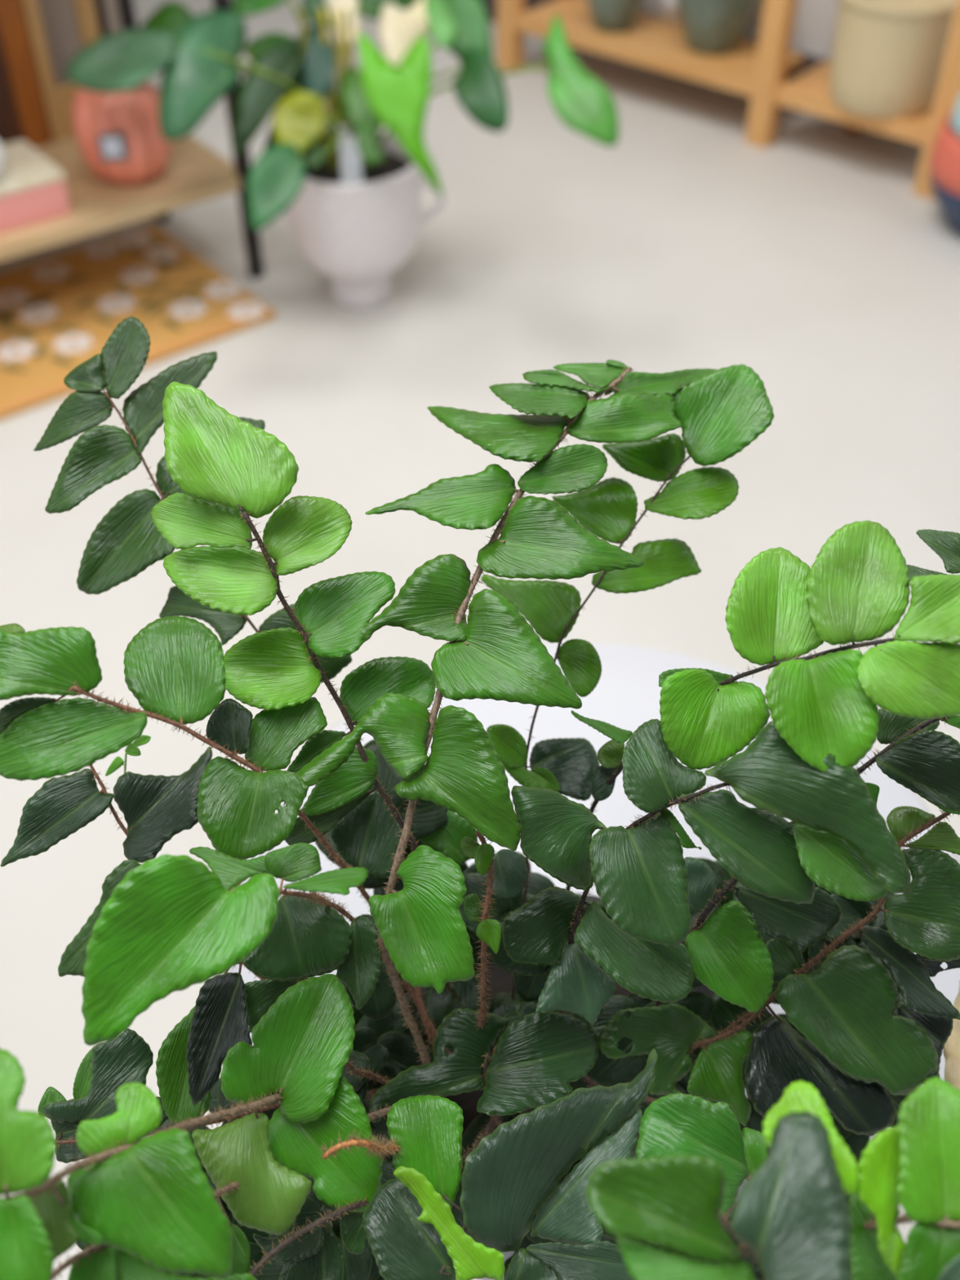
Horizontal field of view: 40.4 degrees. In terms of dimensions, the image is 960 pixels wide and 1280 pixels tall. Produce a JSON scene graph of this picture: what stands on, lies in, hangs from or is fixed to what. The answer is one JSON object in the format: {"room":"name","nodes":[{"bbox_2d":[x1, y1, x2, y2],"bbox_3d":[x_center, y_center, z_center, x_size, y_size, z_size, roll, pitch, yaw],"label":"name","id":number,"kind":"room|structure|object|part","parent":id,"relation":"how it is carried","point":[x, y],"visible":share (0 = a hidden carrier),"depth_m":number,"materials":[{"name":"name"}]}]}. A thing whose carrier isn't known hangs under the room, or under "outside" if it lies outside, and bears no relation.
{"room":"plant shop","nodes":[
{"label":"plant shop","id":0,"kind":"room"},
{"bbox_2d":[12,0,121,99],"bbox_3d":[-1.692,-1.438,1.396,2.430,2.600,0.100,-27,49,-26],"label":"wall","id":1,"kind":"structure","parent":0,"point":[58,17],"depth_m":2.50,"materials":[{"name":"beige paint"}]},
{"bbox_2d":[288,131,421,308],"bbox_3d":[-0.223,-0.745,2.364,0.238,0.266,0.238,0,43,0],"label":"pot","id":2,"kind":"object","parent":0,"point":[357,235],"depth_m":2.27,"materials":[{"name":"white ceramic"}]},
{"bbox_2d":[0,0,959,1279],"bbox_3d":[0.000,-0.450,2.315,9.000,0.100,10.000,0,43,0],"label":"floor","id":3,"kind":"structure","parent":0,"point":[810,261],"depth_m":2.28,"materials":[{"name":"concrete"}]},
{"bbox_2d":[0,0,264,279],"bbox_3d":[-1.290,-0.749,1.892,1.904,0.915,0.385,-27,49,-26],"label":"shelf","id":4,"kind":"object","parent":3,"relation":"on","point":[193,173],"visible":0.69,"depth_m":2.34,"materials":[{"name":"brown wood"}]},
{"bbox_2d":[0,48,22,144],"bbox_3d":[-0.886,-1.074,2.281,0.072,0.460,0.020,-27,49,-26],"label":"leaning board","id":5,"kind":"object","parent":4,"relation":"on","point":[10,131],"visible":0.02,"depth_m":2.39,"materials":[{"name":"brown wood"}]},
{"bbox_2d":[0,0,52,147],"bbox_3d":[-0.835,-1.104,2.313,0.050,0.460,0.020,-27,49,-26],"label":"leaning board","id":6,"kind":"object","parent":4,"relation":"on","point":[15,45],"visible":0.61,"depth_m":2.37,"materials":[{"name":"orange wood"}]},
{"bbox_2d":[0,139,71,233],"bbox_3d":[-0.884,-0.744,2.210,0.325,0.074,0.175,-27,49,-26],"label":"gift box","id":7,"kind":"object","parent":4,"relation":"on","point":[33,190],"visible":1,"depth_m":2.21,"materials":[{"name":"pink cardboard"}]},
{"bbox_2d":[0,142,5,174],"bbox_3d":[-0.835,-0.791,2.156,0.100,0.068,0.100,0,43,0],"label":"round pot","id":8,"kind":"object","parent":7,"relation":"on","point":[2,156],"visible":1,"depth_m":2.15,"materials":[{"name":"white ceramic"}]},
{"bbox_3d":[-0.884,-0.766,2.188,0.325,0.012,0.175,-27,49,-26],"label":"lid","id":9,"kind":"part","parent":7,"relation":"part of","materials":[{"name":"beige cardboard"}]},
{"bbox_2d":[20,0,66,141],"bbox_3d":[-0.803,-1.125,2.335,0.026,0.460,0.020,-27,49,-26],"label":"leaning board","id":10,"kind":"object","parent":4,"relation":"on","point":[30,9],"visible":1,"depth_m":2.40,"materials":[{"name":"beige wood"}]},
{"bbox_2d":[55,82,79,137],"bbox_3d":[-0.777,-1.007,2.480,0.050,0.090,0.020,-27,49,-26],"label":"leaning board","id":11,"kind":"object","parent":4,"relation":"on","point":[66,93],"visible":0.49,"depth_m":2.46,"materials":[{"name":"beige wood"}]},
{"bbox_2d":[72,0,100,48],"bbox_3d":[-0.725,-1.169,2.383,0.034,0.460,0.020,-27,49,-26],"label":"leaning board","id":12,"kind":"object","parent":4,"relation":"on","point":[85,10],"visible":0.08,"depth_m":2.40,"materials":[{"name":"beige wood"}]},
{"bbox_2d":[93,0,109,36],"bbox_3d":[-0.701,-1.181,2.396,0.012,0.460,0.020,-27,49,-26],"label":"leaning board","id":13,"kind":"object","parent":4,"relation":"on","point":[100,5],"visible":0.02,"depth_m":2.42,"materials":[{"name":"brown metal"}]},
{"bbox_2d":[71,80,173,185],"bbox_3d":[-0.634,-0.907,2.310,0.171,0.175,0.180,0,43,0],"label":"ribbed vase","id":14,"kind":"object","parent":4,"relation":"on","point":[118,135],"visible":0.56,"depth_m":2.26,"materials":[{"name":"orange ceramic"}]},
{"bbox_3d":[-0.633,-0.849,2.250,0.046,0.046,0.004,-5,43,-6],"label":"label frame","id":15,"kind":"part","parent":14,"relation":"part of","materials":[{"name":"grey metal"}]},
{"bbox_3d":[-0.653,-1.196,2.383,0.024,0.900,0.024,-27,49,-26],"label":"leg","id":16,"kind":"part","parent":4,"relation":"part of","materials":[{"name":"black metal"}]},
{"bbox_3d":[-0.430,-1.030,2.204,0.024,0.900,0.024,-27,49,-26],"label":"leg","id":17,"kind":"part","parent":4,"relation":"part of","materials":[{"name":"black metal"}]},
{"bbox_2d":[0,225,275,420],"bbox_3d":[-0.805,-0.555,2.341,0.753,0.016,0.457,-29,50,-27],"label":"doormat","id":18,"kind":"object","parent":3,"relation":"on","point":[58,313],"visible":1,"depth_m":2.39,"materials":[{"name":"orange fabric"}]},
{"bbox_2d":[65,0,618,308],"bbox_3d":[-0.227,-0.818,2.253,0.888,0.523,0.599,0,43,0],"label":"potted plant","id":19,"kind":"object","parent":3,"relation":"on","point":[357,235],"visible":0.96,"depth_m":2.14,"materials":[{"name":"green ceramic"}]},
{"bbox_3d":[-0.357,-0.785,2.326,0.056,0.097,0.014,0,43,0],"label":"handle","id":20,"kind":"part","parent":19,"relation":"part of","materials":[{"name":"white ceramic"}]},
{"bbox_2d":[338,125,362,183],"bbox_3d":[-0.220,-0.822,2.221,0.036,0.096,0.023,0,43,0],"label":"label tag","id":21,"kind":"object","parent":19,"relation":"on","point":[350,156],"visible":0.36,"depth_m":2.22,"materials":[{"name":"white plastic"}]},
{"bbox_3d":[-0.088,-0.785,2.326,0.056,0.097,0.014,0,43,0],"label":"handle","id":22,"kind":"part","parent":19,"relation":"part of","materials":[{"name":"white ceramic"}]},
{"bbox_2d":[229,644,959,1279],"bbox_3d":[0.051,0.380,0.798,0.310,0.756,0.310,0,43,0],"label":"table","id":23,"kind":"object","parent":3,"relation":"on","point":[626,695],"visible":0.08,"depth_m":0.61,"materials":[{"name":"grey paint"}]},
{"bbox_2d":[0,316,959,1279],"bbox_3d":[0.008,0.080,0.366,0.289,0.272,0.266,0,43,0],"label":"potted fern","id":24,"kind":"object","parent":23,"relation":"on","point":[496,1055],"visible":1,"depth_m":0.32,"materials":[{"name":"green plant"}]},
{"bbox_3d":[0.136,0.134,0.368,0.016,0.038,0.079,7,44,8],"label":"dried frond blade","id":25,"kind":"part","parent":24,"relation":"part of","materials":[{"name":"plant"}]},
{"bbox_2d":[496,0,959,199],"bbox_3d":[0.599,-1.544,2.799,1.268,0.840,0.233,30,51,28],"label":"wooden shelf","id":26,"kind":"object","parent":3,"relation":"on","point":[758,71],"visible":0.8,"depth_m":2.93,"materials":[{"name":"brown wood"}]},
{"bbox_3d":[0.076,-1.762,3.034,0.055,0.840,0.045,30,51,28],"label":"post","id":27,"kind":"part","parent":26,"relation":"part of","materials":[{"name":"brown wood"}]},
{"bbox_2d":[586,0,643,33],"bbox_3d":[0.320,-1.542,3.082,0.189,0.182,0.189,0,43,0],"label":"glazed pot","id":28,"kind":"object","parent":26,"relation":"on","point":[612,16],"visible":1,"depth_m":3.08,"materials":[{"name":"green ceramic"}]},
{"bbox_3d":[0.354,-1.378,3.063,0.679,0.038,0.022,30,51,28],"label":"rail","id":29,"kind":"part","parent":26,"relation":"part of","materials":[{"name":"brown wood"}]},
{"bbox_2d":[660,0,681,25],"bbox_3d":[0.467,-1.523,3.149,0.072,0.062,0.072,0,43,0],"label":"planter","id":30,"kind":"object","parent":26,"relation":"on","point":[670,15],"visible":0.77,"depth_m":3.13,"materials":[{"name":"white ceramic"}]},
{"bbox_2d":[676,0,757,55],"bbox_3d":[0.538,-1.463,2.966,0.233,0.224,0.233,0,43,0],"label":"glazed pot","id":31,"kind":"object","parent":26,"relation":"on","point":[709,27],"visible":1,"depth_m":2.94,"materials":[{"name":"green ceramic"}]},
{"bbox_3d":[0.637,-1.438,2.686,0.055,0.840,0.045,30,51,28],"label":"post","id":32,"kind":"part","parent":26,"relation":"part of","materials":[{"name":"brown wood"}]},
{"bbox_3d":[0.793,-1.125,2.791,0.359,0.038,0.022,30,51,28],"label":"rail","id":33,"kind":"part","parent":26,"relation":"part of","materials":[{"name":"brown wood"}]},
{"bbox_3d":[0.862,-1.482,2.733,0.030,0.840,0.030,30,51,28],"label":"post","id":34,"kind":"part","parent":26,"relation":"part of","materials":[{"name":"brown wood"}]},
{"bbox_2d":[828,0,957,119],"bbox_3d":[0.858,-1.240,2.726,0.256,0.226,0.256,0,43,0],"label":"pot","id":35,"kind":"object","parent":26,"relation":"on","point":[887,59],"visible":0.96,"depth_m":2.65,"materials":[{"name":"ceramic"}]},
{"bbox_3d":[0.954,-1.255,2.490,0.055,0.840,0.045,30,51,28],"label":"post","id":36,"kind":"part","parent":26,"relation":"part of","materials":[{"name":"brown wood"}]},
{"bbox_2d":[928,97,959,235],"bbox_3d":[1.033,-0.933,2.576,0.284,0.252,0.284,0,43,0],"label":"planter","id":37,"kind":"object","parent":3,"relation":"on","point":[944,162],"visible":1,"depth_m":2.54,"materials":[{"name":"multicoloured ceramic"}]},
{"bbox_2d":[929,174,959,235],"bbox_3d":[1.033,-0.880,2.626,0.276,0.105,0.276,0,43,0],"label":"bowl","id":38,"kind":"object","parent":37,"relation":"on","point":[947,195],"depth_m":2.57,"materials":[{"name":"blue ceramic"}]},
{"bbox_2d":[639,0,839,60],"bbox_3d":[1.174,-2.040,2.041,3.600,2.600,0.100,30,51,28],"label":"wall","id":39,"kind":"structure","parent":0,"point":[814,28],"depth_m":3.02,"materials":[{"name":"white paint"}]},
{"bbox_2d":[481,0,937,88],"bbox_3d":[1.136,-1.103,2.854,3.600,0.120,0.016,30,51,28],"label":"baseboard","id":40,"kind":"structure","parent":39,"relation":"attached to","point":[810,62],"depth_m":3.26,"materials":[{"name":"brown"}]}
]}

